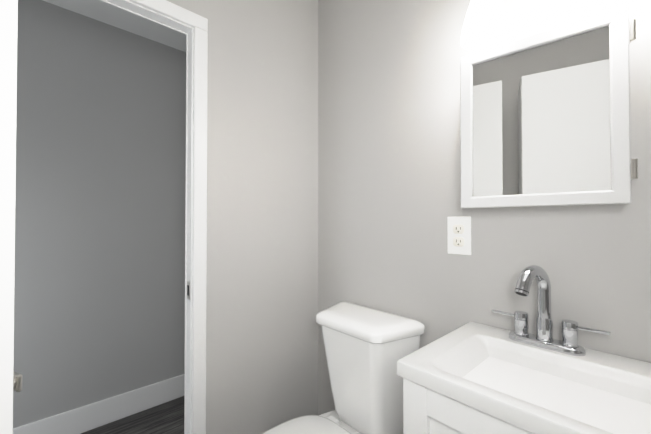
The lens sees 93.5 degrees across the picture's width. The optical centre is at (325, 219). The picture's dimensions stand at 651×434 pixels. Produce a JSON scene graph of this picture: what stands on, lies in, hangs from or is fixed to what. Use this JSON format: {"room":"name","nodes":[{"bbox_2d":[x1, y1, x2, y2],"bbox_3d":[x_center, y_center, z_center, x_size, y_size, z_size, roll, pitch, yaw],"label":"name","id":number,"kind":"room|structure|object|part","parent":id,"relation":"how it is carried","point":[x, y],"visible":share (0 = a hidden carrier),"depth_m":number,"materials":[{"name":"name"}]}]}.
{"room":"bathroom","nodes":[
{"label":"bathroom","id":0,"kind":"room"},
{"bbox_2d":[13,0,185,427],"bbox_3d":[-1.496,0.015,1.537,4.090,2.270,0.045,1,-1,-43],"label":"wall","id":1,"kind":"structure","parent":0,"point":[99,301],"depth_m":1.70,"materials":[{"name":"paint"}]},
{"bbox_2d":[13,374,184,433],"bbox_3d":[-1.477,1.080,1.503,4.000,0.140,0.013,1,-1,-43],"label":"baseboard","id":2,"kind":"structure","parent":1,"relation":"attached to","point":[85,418],"depth_m":1.73,"materials":[{"name":"paint"}]},
{"bbox_2d":[43,0,185,51],"bbox_3d":[-0.379,-1.163,0.340,4.090,0.060,3.340,1,-1,-43],"label":"ceiling","id":3,"kind":"structure","parent":0,"point":[104,12],"depth_m":1.72,"materials":[{"name":"paint"}]},
{"bbox_2d":[81,396,183,433],"bbox_3d":[-0.379,1.166,0.313,4.090,0.060,3.340,1,-1,-43],"label":"floor","id":4,"kind":"structure","parent":0,"point":[166,417],"depth_m":1.74,"materials":[{"name":"brown wood"}]},
{"bbox_2d":[262,302,424,433],"bbox_3d":[-0.054,0.736,0.901,0.714,0.815,0.382,1,-1,-43],"label":"toilet","id":5,"kind":"object","parent":4,"relation":"on","point":[366,349],"visible":0.96,"depth_m":0.99,"materials":[{"name":"white ceramic"}]},
{"bbox_3d":[-0.121,0.693,0.840,0.504,0.025,0.334,1,-1,-43],"label":"seat lid","id":6,"kind":"part","parent":5,"relation":"part of","materials":[{"name":"white plastic"}]},
{"bbox_3d":[0.130,0.352,1.075,0.215,0.043,0.382,1,-1,-43],"label":"tank lid","id":7,"kind":"part","parent":5,"relation":"part of","materials":[{"name":"white ceramic"}]},
{"bbox_3d":[0.134,0.554,1.076,0.196,0.373,0.357,1,-1,-43],"label":"tank","id":8,"kind":"part","parent":5,"relation":"part of","materials":[{"name":"white ceramic"}]},
{"bbox_2d":[397,265,650,433],"bbox_3d":[0.453,0.622,0.588,0.406,1.035,0.500,1,-1,-43],"label":"bathroom vanity","id":9,"kind":"object","parent":4,"relation":"on","point":[472,378],"visible":1,"depth_m":0.61,"materials":[{"name":"paint"}]},
{"bbox_3d":[0.338,0.677,0.481,0.008,0.580,0.372,1,-1,-43],"label":"door panel","id":10,"kind":"part","parent":9,"relation":"part of","materials":[{"name":"paint"}]},
{"bbox_3d":[0.334,0.362,0.481,0.020,0.055,0.368,1,-1,-43],"label":"door rail","id":11,"kind":"part","parent":9,"relation":"part of","materials":[{"name":"paint"}]},
{"bbox_2d":[492,265,609,355],"bbox_3d":[0.493,0.204,0.706,0.138,0.195,0.233,1,-1,-43],"label":"faucet","id":12,"kind":"object","parent":9,"relation":"on","point":[543,343],"depth_m":0.72,"materials":[{"name":"silver metal"}]},
{"bbox_2d":[167,0,317,433],"bbox_3d":[-0.108,0.014,1.390,2.249,2.270,0.045,1,-1,-43],"label":"wall","id":13,"kind":"structure","parent":0,"point":[262,244],"depth_m":1.22,"materials":[{"name":"paint"}]},
{"bbox_2d":[0,0,17,433],"bbox_3d":[-0.631,0.239,0.487,0.605,1.786,0.035,0,-1,30],"label":"door","id":14,"kind":"structure","parent":13,"relation":"in","point":[8,54],"depth_m":0.35,"materials":[{"name":"paint"}]},
{"bbox_2d":[13,376,16,389],"bbox_3d":[-0.408,0.212,0.389,0.031,0.052,0.051,1,-1,-43],"label":"rose","id":15,"kind":"object","parent":14,"relation":"attached to","point":[14,383],"visible":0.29,"depth_m":0.39,"materials":[{"name":"silver metal"}]},
{"bbox_2d":[13,372,21,391],"bbox_3d":[-0.445,0.214,0.424,0.115,0.024,0.006,0,-1,30],"label":"lever","id":16,"kind":"object","parent":15,"relation":"attached to","point":[18,377],"visible":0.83,"depth_m":0.40,"materials":[{"name":"silver metal"}]},
{"bbox_2d":[105,0,193,33],"bbox_3d":[-0.696,-0.663,0.855,0.650,0.020,0.045,1,-1,-43],"label":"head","id":17,"kind":"object","parent":13,"relation":"attached to","point":[151,14],"visible":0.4,"depth_m":0.97},
{"bbox_2d":[100,0,186,34],"bbox_3d":[-0.708,-0.651,0.869,0.610,0.004,0.007,1,-1,-43],"label":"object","id":18,"kind":"object","parent":17,"relation":"attached to","point":[107,2],"visible":1,"depth_m":0.98,"materials":[{"name":"paint"}]},
{"bbox_2d":[129,0,207,433],"bbox_3d":[-0.691,0.219,0.840,0.710,1.846,0.059,1,-1,-43],"label":"door frame","id":19,"kind":"structure","parent":13,"relation":"attached to","point":[199,238],"depth_m":1.04,"materials":[{"name":"paint"}]},
{"bbox_2d":[184,34,187,433],"bbox_3d":[-0.486,0.247,1.064,0.004,1.796,0.007,1,-1,-43],"label":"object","id":20,"kind":"object","parent":13,"relation":"attached to","point":[186,231],"visible":1,"depth_m":1.06,"materials":[{"name":"paint"}]},
{"bbox_2d":[187,281,189,299],"bbox_3d":[-0.468,0.243,1.047,0.002,0.060,0.030,1,-1,-43],"label":"strike plate","id":21,"kind":"object","parent":13,"relation":"attached to","point":[188,283],"visible":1,"depth_m":1.04,"materials":[{"name":"silver metal"}]},
{"bbox_2d":[318,0,650,415],"bbox_3d":[0.744,0.005,0.617,0.045,2.270,2.245,1,-1,-43],"label":"wall","id":22,"kind":"structure","parent":0,"point":[389,176],"depth_m":1.00,"materials":[{"name":"paint"}]},
{"bbox_2d":[447,216,470,254],"bbox_3d":[0.409,0.050,0.939,0.008,0.116,0.072,1,-1,-43],"label":"electrical outlet","id":23,"kind":"object","parent":22,"relation":"attached to","point":[459,235],"visible":1,"depth_m":0.94,"materials":[{"name":"white plastic"}]},
{"bbox_2d":[461,0,608,49],"bbox_3d":[0.507,-0.622,0.723,0.166,0.305,0.460,1,-1,-43],"label":"sconce","id":24,"kind":"object","parent":22,"relation":"attached to","point":[486,24],"visible":1,"depth_m":0.77,"materials":[{"name":"white glass"}]},
{"bbox_3d":[0.410,-0.533,0.789,0.052,0.090,0.052,1,-1,-43],"label":"bulb","id":25,"kind":"part","parent":24,"relation":"part of","materials":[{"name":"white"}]},
{"bbox_3d":[0.410,-0.527,0.789,0.115,0.118,0.115,1,-1,-43],"label":"lamp shade","id":26,"kind":"part","parent":24,"relation":"part of","materials":[{"name":"white glass"}]},
{"bbox_3d":[0.567,-0.529,0.620,0.115,0.118,0.115,1,-1,-43],"label":"lamp shade","id":27,"kind":"part","parent":24,"relation":"part of","materials":[{"name":"white glass"}]},
{"bbox_2d":[460,4,637,207],"bbox_3d":[0.516,-0.233,0.740,0.123,0.404,0.332,1,-1,-43],"label":"upper cabinet","id":28,"kind":"object","parent":22,"relation":"attached to","point":[544,118],"visible":1,"depth_m":0.70,"materials":[{"name":"paint"}]},
{"bbox_3d":[0.492,-0.233,0.724,0.042,0.348,0.265,1,-1,-43],"label":"glass","id":29,"kind":"part","parent":28,"relation":"part of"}
]}

